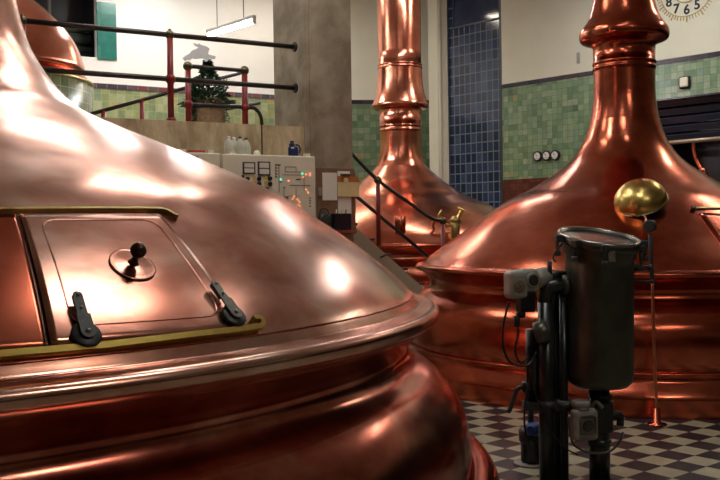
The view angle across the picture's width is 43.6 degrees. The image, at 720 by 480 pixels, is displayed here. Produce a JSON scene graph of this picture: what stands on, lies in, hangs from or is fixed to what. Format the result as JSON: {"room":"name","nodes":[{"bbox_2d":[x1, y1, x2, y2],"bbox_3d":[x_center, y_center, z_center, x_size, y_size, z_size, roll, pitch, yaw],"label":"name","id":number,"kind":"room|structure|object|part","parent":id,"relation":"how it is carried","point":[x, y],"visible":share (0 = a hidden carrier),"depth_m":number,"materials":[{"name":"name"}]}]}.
{"room":"processing plant","nodes":[
{"label":"processing plant","id":0,"kind":"room"},
{"bbox_2d":[81,0,274,124],"bbox_3d":[-6.889,-2.255,16.136,15.359,7.400,0.215,-1,1,-30],"label":"wall","id":1,"kind":"structure","parent":0,"point":[136,54],"depth_m":17.90,"materials":[{"name":"white paint"}]},
{"bbox_2d":[35,0,116,60],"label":"window","id":2,"kind":"structure","parent":1,"relation":"in","point":[73,11],"depth_m":17.41,"materials":[{"name":"teal glass"}]},
{"bbox_2d":[99,117,304,155],"bbox_3d":[-6.247,0.225,6.863,13.060,2.710,0.180,-1,1,-30],"label":"wall","id":3,"kind":"structure","parent":0,"point":[188,135],"depth_m":9.46,"materials":[{"name":"beige concrete"}]},
{"bbox_2d":[20,14,297,120],"bbox_3d":[-2.287,-1.690,9.124,3.646,0.978,0.119,-1,1,-30],"label":"gallery railing","id":4,"kind":"object","parent":3,"relation":"on","point":[170,79],"visible":0.68,"depth_m":9.28,"materials":[{"name":"black metal"}]},
{"bbox_3d":[-2.294,-2.113,9.117,3.645,0.054,0.054,-1,1,-30],"label":"rail","id":5,"kind":"part","parent":4,"relation":"part of","materials":[{"name":"black metal"}]},
{"bbox_3d":[-2.288,-1.658,9.124,3.645,0.054,0.054,-1,1,-30],"label":"rail","id":6,"kind":"part","parent":4,"relation":"part of","materials":[{"name":"black metal"}]},
{"bbox_3d":[-1.962,-1.665,9.313,0.120,0.913,0.120,-1,1,0],"label":"post","id":7,"kind":"part","parent":4,"relation":"part of","materials":[{"name":"red metal"}]},
{"bbox_2d":[261,124,262,154],"bbox_3d":[-1.060,-0.843,9.748,0.012,0.812,0.018,-1,1,-30],"label":"trim","id":8,"kind":"structure","parent":3,"relation":"attached to","point":[261,124],"depth_m":9.74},
{"bbox_2d":[273,0,353,242],"bbox_3d":[-0.563,-2.255,10.455,0.592,7.400,0.812,-1,1,-30],"label":"pillar","id":9,"kind":"structure","parent":0,"point":[320,66],"depth_m":10.14,"materials":[{"name":"concrete"}]},
{"bbox_2d":[316,168,355,233],"bbox_3d":[-0.267,-0.435,10.161,0.488,0.743,0.018,-1,1,-30],"label":"notice board","id":10,"kind":"object","parent":9,"relation":"attached to","point":[331,205],"visible":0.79,"depth_m":10.11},
{"bbox_2d":[318,188,321,195],"bbox_3d":[-0.447,-0.539,10.028,0.040,0.090,0.030,-1,1,-30],"label":"light switch","id":11,"kind":"object","parent":10,"relation":"attached to","point":[319,189],"visible":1,"depth_m":10.02,"materials":[{"name":"grey plastic"}]},
{"bbox_2d":[317,208,331,226],"bbox_3d":[-0.393,-0.242,10.019,0.170,0.231,0.105,-1,1,-30],"label":"lamp","id":12,"kind":"object","parent":10,"relation":"hanging from","point":[325,218],"visible":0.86,"depth_m":9.98,"materials":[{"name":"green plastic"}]},
{"bbox_3d":[-0.370,-0.211,9.980,0.090,0.090,0.015,-1,1,-30],"label":"lamp glass","id":13,"kind":"part","parent":12,"relation":"part of","materials":[{"name":"glass"}]},
{"bbox_2d":[322,173,336,199],"bbox_3d":[-0.339,-0.600,10.095,0.186,0.310,0.003,-1,1,-30],"label":"paper sheet","id":14,"kind":"object","parent":10,"relation":"attached to","point":[329,180],"visible":1,"depth_m":10.09,"materials":[{"name":"white paper"}]},
{"bbox_2d":[338,197,350,212],"bbox_3d":[-0.173,-0.388,10.197,0.172,0.198,0.003,-1,1,-30],"label":"paper sheet","id":15,"kind":"object","parent":10,"relation":"attached to","point":[344,203],"visible":0.79,"depth_m":10.19,"materials":[{"name":"white paper"}]},
{"bbox_2d":[336,230,356,232],"bbox_3d":[-0.194,-0.096,10.132,0.294,0.027,0.130,-1,1,-30],"label":"wall shelf","id":16,"kind":"object","parent":10,"relation":"attached to","point":[339,231],"visible":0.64,"depth_m":10.09,"materials":[{"name":"brown wood"}]},
{"bbox_2d":[331,213,350,229],"bbox_3d":[-0.210,-0.207,10.116,0.215,0.181,0.080,-1,1,-30],"label":"pen holder","id":17,"kind":"object","parent":16,"relation":"on","point":[340,221],"visible":0.88,"depth_m":10.07,"materials":[{"name":"black plastic"}]},
{"bbox_2d":[337,171,358,196],"bbox_3d":[-0.127,-0.633,10.184,0.281,0.291,0.031,-1,1,-30],"label":"clipboard","id":18,"kind":"object","parent":10,"relation":"hanging from","point":[347,185],"visible":1,"depth_m":10.18,"materials":[{"name":"beige paper"}]},
{"bbox_2d":[350,0,429,181],"bbox_3d":[0.900,-2.426,20.121,2.326,7.400,0.210,-1,1,-7],"label":"wall","id":19,"kind":"structure","parent":0,"point":[363,13],"depth_m":19.92,"materials":[{"name":"beige paint"}]},
{"bbox_2d":[428,0,719,202],"bbox_3d":[7.933,-2.410,12.776,0.265,7.400,18.497,-2,1,-43],"label":"wall","id":20,"kind":"structure","parent":0,"point":[547,95],"depth_m":17.10,"materials":[{"name":"beige paint"}]},
{"bbox_2d":[437,0,448,183],"bbox_3d":[1.759,-2.423,19.162,0.205,7.400,0.375,-1,1,0],"label":"trim","id":21,"kind":"structure","parent":20,"relation":"attached to","point":[441,4],"depth_m":18.99,"materials":[{"name":"white paint"}]},
{"bbox_2d":[447,0,502,207],"bbox_3d":[2.400,-2.422,18.560,0.160,7.400,1.438,-2,1,-43],"label":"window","id":22,"kind":"structure","parent":20,"relation":"in","point":[473,26],"depth_m":18.51,"materials":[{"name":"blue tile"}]},
{"bbox_3d":[2.422,-5.290,18.464,0.040,1.664,1.278,-2,1,-43],"label":"pane","id":23,"kind":"part","parent":22,"relation":"part of","materials":[{"name":"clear glass"}]},
{"bbox_2d":[533,151,541,160],"bbox_3d":[3.424,-1.615,17.355,0.060,0.196,0.196,-2,1,-43],"label":"gauge","id":24,"kind":"object","parent":20,"relation":"attached to","point":[537,156],"visible":1,"depth_m":17.33},
{"bbox_2d":[542,150,550,160],"bbox_3d":[3.567,-1.613,17.204,0.060,0.196,0.196,-2,1,-43],"label":"gauge","id":25,"kind":"object","parent":20,"relation":"attached to","point":[546,154],"visible":1,"depth_m":17.18},
{"bbox_2d":[550,150,559,159],"bbox_3d":[3.699,-1.609,17.064,0.060,0.196,0.196,-2,1,-43],"label":"gauge","id":26,"kind":"object","parent":20,"relation":"attached to","point":[555,154],"visible":1,"depth_m":17.04},
{"bbox_2d":[576,52,579,62],"bbox_3d":[4.039,-3.373,16.672,0.030,0.200,0.060,-2,1,-43],"label":"wall bracket","id":27,"kind":"object","parent":20,"relation":"attached to","point":[578,53],"visible":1,"depth_m":16.65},
{"bbox_2d":[657,0,711,21],"bbox_3d":[5.477,-4.237,15.119,0.041,1.141,1.141,-2,1,-43],"label":"wall clock","id":28,"kind":"object","parent":20,"relation":"attached to","point":[667,1],"visible":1,"depth_m":15.17,"materials":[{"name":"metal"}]},
{"bbox_2d":[679,76,690,88],"bbox_3d":[5.463,-2.656,15.155,0.075,0.210,0.200,-2,1,-43],"label":"thermostat","id":29,"kind":"object","parent":20,"relation":"attached to","point":[684,81],"visible":1,"depth_m":15.12,"materials":[{"name":"white plastic"}]},
{"bbox_2d":[657,92,719,181],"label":"window","id":30,"kind":"structure","parent":20,"relation":"in","point":[692,116],"depth_m":15.55,"materials":[{"name":"glass"}]},
{"bbox_3d":[9.567,-2.401,10.897,0.070,0.030,13.521,-2,1,-43],"label":"frame","id":31,"kind":"part","parent":30,"relation":"part of","materials":[{"name":"metal"}]},
{"bbox_2d":[669,136,719,144],"bbox_3d":[5.336,-1.608,14.648,0.070,0.070,1.706,-2,1,-43],"label":"horizontal pipe","id":32,"kind":"object","parent":20,"relation":"attached to","point":[707,139],"visible":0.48,"depth_m":14.53,"materials":[{"name":"silver metal"}]},
{"bbox_2d":[690,138,710,176],"bbox_3d":[5.703,-1.130,14.400,0.929,1.067,0.144,0,1,44],"label":"copper pipe","id":33,"kind":"object","parent":20,"relation":"attached to","point":[694,151],"visible":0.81,"depth_m":14.62,"materials":[{"name":"brown metal"}]},
{"bbox_2d":[460,399,719,479],"bbox_3d":[0.522,1.561,8.525,27.000,0.200,31.000,-1,1,0],"label":"floor","id":34,"kind":"structure","parent":0,"point":[682,449],"depth_m":6.39,"materials":[{"name":"multicoloured tile"}]},
{"bbox_2d":[179,149,219,166],"bbox_3d":[-1.764,0.299,8.928,0.712,2.374,0.370,-1,1,-30],"label":"tall cabinet","id":35,"kind":"object","parent":34,"relation":"on","point":[210,156],"visible":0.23,"depth_m":8.90,"materials":[{"name":"beige metal"}]},
{"bbox_2d":[186,150,204,152],"bbox_3d":[-1.636,-0.875,8.958,0.150,0.027,0.150,-1,1,-30],"label":"flat box","id":36,"kind":"object","parent":35,"relation":"on","point":[195,151],"visible":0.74,"depth_m":8.89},
{"bbox_2d":[0,0,499,479],"bbox_3d":[-2.680,-2.128,4.827,6.722,7.380,6.722,-1,1,6],"label":"kettle","id":37,"kind":"object","parent":34,"relation":"on","point":[167,313],"visible":1,"depth_m":3.14,"materials":[{"name":"orange metal"}]},
{"bbox_3d":[-1.149,0.117,2.671,0.342,0.398,0.513,-1,1,-32],"label":"hatch plate","id":38,"kind":"part","parent":37,"relation":"part of","materials":[{"name":"orange metal"}]},
{"bbox_3d":[-1.111,-0.093,3.066,1.104,0.048,0.076,-2,1,-40],"label":"hatch rail","id":39,"kind":"part","parent":37,"relation":"part of","materials":[{"name":"gold metal"}]},
{"bbox_3d":[-0.801,0.114,2.946,0.521,0.413,0.672,0,1,45],"label":"hatch door","id":40,"kind":"part","parent":37,"relation":"part of","materials":[{"name":"orange metal"}]},
{"bbox_3d":[-0.788,0.300,2.659,1.270,0.065,0.115,-2,1,-41],"label":"hatch rail","id":41,"kind":"part","parent":37,"relation":"part of","materials":[{"name":"gold metal"}]},
{"bbox_3d":[-0.733,0.049,2.957,0.054,0.085,0.079,-1,1,-38],"label":"knob","id":42,"kind":"part","parent":37,"relation":"part of","materials":[{"name":"brown metal"}]},
{"bbox_2d":[219,151,315,217],"bbox_3d":[-0.982,0.283,9.379,1.036,2.371,0.370,-1,1,-30],"label":"tall cabinet","id":43,"kind":"object","parent":34,"relation":"on","point":[292,178],"visible":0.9,"depth_m":9.30,"materials":[{"name":"beige metal"}]},
{"bbox_2d":[224,136,232,153],"bbox_3d":[-1.328,-0.957,9.106,0.094,0.187,0.094,-1,1,0],"label":"plastic bottle","id":44,"kind":"object","parent":43,"relation":"on","point":[228,146],"visible":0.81,"depth_m":9.07,"materials":[{"name":"white plastic"}]},
{"bbox_2d":[232,137,236,150],"bbox_3d":[-1.294,-0.960,9.242,0.094,0.187,0.094,-1,1,0],"label":"plastic bottle","id":45,"kind":"object","parent":43,"relation":"on","point":[234,141],"visible":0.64,"depth_m":9.21,"materials":[{"name":"white plastic"}]},
{"bbox_2d":[236,136,244,153],"bbox_3d":[-1.221,-0.960,9.168,0.094,0.187,0.094,-1,1,0],"label":"plastic bottle","id":46,"kind":"object","parent":43,"relation":"on","point":[240,147],"visible":0.83,"depth_m":9.13,"materials":[{"name":"white plastic"}]},
{"bbox_2d":[244,138,250,154],"bbox_3d":[-1.177,-0.962,9.297,0.094,0.187,0.094,-1,1,0],"label":"plastic bottle","id":47,"kind":"object","parent":43,"relation":"on","point":[246,143],"visible":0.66,"depth_m":9.26,"materials":[{"name":"white plastic"}]},
{"bbox_3d":[-1.123,-0.729,9.104,0.134,0.119,0.012,-1,1,-30],"label":"meter frame","id":48,"kind":"part","parent":43,"relation":"part of","materials":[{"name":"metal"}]},
{"bbox_3d":[-1.119,-0.728,9.097,0.104,0.095,0.004,-1,1,-30],"label":"meter glass","id":49,"kind":"part","parent":43,"relation":"part of","materials":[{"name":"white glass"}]},
{"bbox_3d":[-0.980,-0.730,9.187,0.136,0.140,0.012,-1,1,-30],"label":"meter frame","id":50,"kind":"part","parent":43,"relation":"part of","materials":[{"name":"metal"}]},
{"bbox_3d":[-0.976,-0.730,9.180,0.106,0.116,0.004,-1,1,-30],"label":"meter glass","id":51,"kind":"part","parent":43,"relation":"part of","materials":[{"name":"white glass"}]},
{"bbox_2d":[288,141,300,155],"bbox_3d":[-0.692,-0.964,9.535,0.134,0.170,0.102,-1,1,0],"label":"canister","id":52,"kind":"object","parent":43,"relation":"on","point":[292,149],"visible":0.97,"depth_m":9.49,"materials":[{"name":"blue plastic"}]},
{"bbox_2d":[352,152,446,293],"bbox_3d":[0.203,0.109,12.331,3.189,2.890,0.676,-1,1,-20],"label":"staircase","id":53,"kind":"structure","parent":34,"relation":"on","point":[366,244],"depth_m":12.12,"materials":[{"name":"metal"}]},
{"bbox_3d":[0.246,-0.363,12.105,0.064,0.887,0.062,-1,1,0],"label":"post","id":54,"kind":"part","parent":53,"relation":"part of","materials":[{"name":"red metal"}]},
{"bbox_3d":[0.375,-0.232,12.153,1.395,1.133,0.048,-1,1,-20],"label":"rail","id":55,"kind":"part","parent":53,"relation":"part of","materials":[{"name":"black metal"}]},
{"bbox_3d":[0.430,-0.780,12.167,1.514,1.115,0.052,-1,1,-20],"label":"hand rail","id":56,"kind":"part","parent":53,"relation":"part of","materials":[{"name":"black metal"}]},
{"bbox_3d":[1.153,0.318,12.441,0.064,1.162,0.062,-1,1,0],"label":"post","id":57,"kind":"part","parent":53,"relation":"part of","materials":[{"name":"metal"}]},
{"bbox_2d":[356,0,495,287],"bbox_3d":[0.696,-2.342,15.566,5.043,7.380,5.043,-1,1,0],"label":"kettle","id":58,"kind":"object","parent":34,"relation":"on","point":[400,100],"visible":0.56,"depth_m":15.11,"materials":[{"name":"orange metal"}]},
{"bbox_3d":[1.125,-0.229,13.374,0.137,0.183,0.102,0,1,33],"label":"dome handle","id":59,"kind":"part","parent":58,"relation":"part of","materials":[{"name":"orange metal"}]},
{"bbox_2d":[513,411,538,468],"bbox_3d":[1.136,1.291,5.989,0.230,0.401,0.230,-1,1,-37],"label":"pump","id":60,"kind":"object","parent":34,"relation":"on","point":[529,461],"visible":0.82,"depth_m":5.93,"materials":[{"name":"metal"}]},
{"bbox_3d":[1.138,1.483,5.992,0.230,0.016,0.230,-1,1,0],"label":"plate","id":61,"kind":"part","parent":60,"relation":"part of","materials":[{"name":"white metal"}]},
{"bbox_3d":[1.137,1.171,5.987,0.040,0.160,0.039,-1,1,0],"label":"stem","id":62,"kind":"part","parent":60,"relation":"part of","materials":[{"name":"metal"}]},
{"bbox_2d":[506,275,572,479],"bbox_3d":[1.116,0.854,5.481,0.404,1.290,0.332,-1,1,-34],"label":"stand","id":63,"kind":"object","parent":34,"relation":"on","point":[547,336],"depth_m":5.42,"materials":[{"name":"metal"}]},
{"bbox_3d":[0.961,0.972,5.496,0.140,0.177,0.028,-1,1,0],"label":"lever arm","id":64,"kind":"part","parent":63,"relation":"part of","materials":[{"name":"metal"}]},
{"bbox_3d":[0.975,0.961,5.496,0.167,0.198,0.072,-1,1,0],"label":"lever handle","id":65,"kind":"part","parent":63,"relation":"part of","materials":[{"name":"black metal"}]},
{"bbox_2d":[523,345,531,454],"bbox_3d":[1.010,0.964,5.410,0.038,0.660,0.082,0,1,36],"label":"cable","id":66,"kind":"object","parent":63,"relation":"hanging from","point":[528,385],"visible":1,"depth_m":5.40,"materials":[{"name":"black rubber"}]},
{"bbox_2d":[501,243,565,366],"bbox_3d":[1.057,0.387,5.416,0.451,0.742,0.199,-1,1,-14],"label":"valve positioner","id":67,"kind":"object","parent":63,"relation":"attached to","point":[521,285],"visible":0.98,"depth_m":5.35,"materials":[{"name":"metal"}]},
{"bbox_3d":[0.939,0.273,5.293,0.084,0.084,0.016,-1,1,-19],"label":"star plate","id":68,"kind":"part","parent":67,"relation":"part of","materials":[{"name":"grey metal"}]},
{"bbox_3d":[1.185,0.186,5.458,0.165,0.119,0.075,-1,1,-5],"label":"mounting arm","id":69,"kind":"part","parent":67,"relation":"part of","materials":[{"name":"metal"}]},
{"bbox_2d":[530,370,577,455],"bbox_3d":[1.161,1.033,5.376,0.278,0.513,0.024,-1,1,6],"label":"cable","id":70,"kind":"object","parent":63,"relation":"hanging from","point":[555,437],"visible":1,"depth_m":5.38,"materials":[{"name":"black rubber"}]},
{"bbox_2d":[409,0,719,419],"bbox_3d":[2.821,-2.279,9.626,4.868,7.380,4.868,-1,1,-31],"label":"kettle","id":71,"kind":"object","parent":34,"relation":"on","point":[625,168],"visible":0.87,"depth_m":8.32,"materials":[{"name":"orange metal"}]},
{"bbox_3d":[3.570,-0.274,8.412,1.164,0.079,0.121,-1,1,-26],"label":"hatch rail","id":72,"kind":"part","parent":71,"relation":"part of","materials":[{"name":"gold metal"}]},
{"bbox_3d":[3.590,-0.035,8.028,1.195,0.438,0.666,-1,1,-24],"label":"hatch door","id":73,"kind":"part","parent":71,"relation":"part of","materials":[{"name":"orange metal"}]},
{"bbox_2d":[554,226,654,479],"bbox_3d":[1.425,0.706,5.471,0.544,1.579,0.544,-1,1,-35],"label":"vessel","id":74,"kind":"object","parent":34,"relation":"on","point":[600,267],"visible":0.98,"depth_m":5.30,"materials":[{"name":"metal"}]},
{"bbox_2d":[567,394,623,454],"bbox_3d":[1.411,1.102,5.396,0.385,0.337,0.206,-1,1,-16],"label":"valve actuator","id":75,"kind":"object","parent":74,"relation":"attached to","point":[587,420],"visible":0.98,"depth_m":5.32,"materials":[{"name":"grey metal"}]},
{"bbox_3d":[1.337,1.091,5.285,0.100,0.120,0.030,-1,1,-14],"label":"plate","id":76,"kind":"part","parent":75,"relation":"part of","materials":[{"name":"grey metal"}]},
{"bbox_3d":[1.447,-0.008,5.451,0.451,0.101,0.451,-1,1,0],"label":"lid","id":77,"kind":"part","parent":74,"relation":"part of","materials":[{"name":"metal"}]},
{"bbox_2d":[643,215,666,426],"bbox_3d":[2.474,0.617,7.566,0.168,1.662,1.178,-1,1,18],"label":"rod","id":78,"kind":"object","parent":34,"relation":"on","point":[648,225],"visible":0.97,"depth_m":7.06,"materials":[{"name":"metal"}]},
{"bbox_3d":[2.271,-0.110,7.046,0.096,0.096,0.069,0,1,36],"label":"handle knob","id":79,"kind":"part","parent":78,"relation":"part of","materials":[{"name":"metal"}]},
{"bbox_3d":[0.416,-6.038,8.407,27.000,0.200,31.000,-1,1,0],"label":"ceiling","id":80,"kind":"structure","parent":0,"visible":0},
{"bbox_2d":[206,0,255,35],"bbox_3d":[-1.966,-4.561,13.480,0.070,2.844,1.277,-2,1,-41],"label":"lamp","id":81,"kind":"object","parent":80,"relation":"hanging from","point":[245,21],"visible":0.97,"depth_m":13.42,"materials":[{"name":"white plastic"}]},
{"bbox_3d":[-8.330,-0.881,11.068,13.700,0.250,9.200,-1,1,-30],"label":"floor","id":82,"kind":"structure","parent":0,"visible":0},
{"bbox_2d":[16,0,93,112],"bbox_3d":[-4.990,-3.485,12.146,2.646,4.830,2.646,-1,1,7],"label":"kettle","id":83,"kind":"object","parent":82,"relation":"on","point":[53,47],"visible":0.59,"depth_m":11.71,"materials":[{"name":"orange metal"}]},
{"bbox_2d":[90,72,260,118],"bbox_3d":[-2.262,-1.642,11.276,2.205,1.096,0.056,-1,1,-30],"label":"stair handrail","id":84,"kind":"object","parent":82,"relation":"on","point":[140,101],"visible":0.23,"depth_m":11.02,"materials":[{"name":"metal"}]},
{"bbox_3d":[-3.078,-1.314,10.807,0.056,0.478,0.056,-1,1,0],"label":"post","id":85,"kind":"part","parent":84,"relation":"part of","materials":[{"name":"red metal"}]},
{"bbox_3d":[-2.672,-1.400,11.041,0.056,0.632,0.056,-1,1,0],"label":"post","id":86,"kind":"part","parent":84,"relation":"part of","materials":[{"name":"red metal"}]},
{"bbox_3d":[-1.686,-1.460,11.610,0.881,0.705,0.044,-1,1,-30],"label":"rail","id":87,"kind":"part","parent":84,"relation":"part of","materials":[{"name":"black metal"}]},
{"bbox_2d":[192,97,225,122],"bbox_3d":[-1.828,-1.400,10.916,0.409,0.611,0.409,-1,1,0],"label":"barrel planter","id":88,"kind":"object","parent":82,"relation":"on","point":[204,114],"visible":0.44,"depth_m":10.74,"materials":[{"name":"brown wood"}]},
{"bbox_2d":[177,59,235,121],"bbox_3d":[-1.841,-1.726,10.913,0.729,1.005,0.742,-1,1,0],"label":"fir tree","id":89,"kind":"object","parent":88,"relation":"in","point":[196,92],"visible":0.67,"depth_m":10.81,"materials":[{"name":"green plant"}]},
{"bbox_2d":[183,43,215,61],"bbox_3d":[-1.938,-2.259,10.851,0.403,0.228,0.036,-1,1,0],"label":"ornament","id":90,"kind":"object","parent":89,"relation":"on","point":[202,52],"visible":1,"depth_m":10.83,"materials":[{"name":"grey metal"}]},
{"bbox_2d":[183,61,263,124],"bbox_3d":[-1.582,-1.572,10.514,0.989,0.960,0.110,-1,1,-30],"label":"guard rail","id":91,"kind":"object","parent":82,"relation":"on","point":[244,70],"visible":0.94,"depth_m":10.47,"materials":[{"name":"red metal"}]},
{"bbox_3d":[-1.963,-1.536,10.294,0.104,0.905,0.101,-1,1,0],"label":"post","id":92,"kind":"part","parent":91,"relation":"part of","materials":[{"name":"red metal"}]},
{"bbox_3d":[-1.667,-1.995,10.462,0.710,0.047,0.048,-1,1,-30],"label":"rail","id":93,"kind":"part","parent":91,"relation":"part of","materials":[{"name":"metal"}]},
{"bbox_3d":[-1.558,-1.340,10.530,0.940,0.496,0.046,-1,1,-30],"label":"rail","id":94,"kind":"part","parent":91,"relation":"part of","materials":[{"name":"black metal"}]},
{"bbox_3d":[-1.359,-1.549,10.643,0.104,0.905,0.101,-1,1,0],"label":"post","id":95,"kind":"part","parent":91,"relation":"part of","materials":[{"name":"red metal"}]}
]}

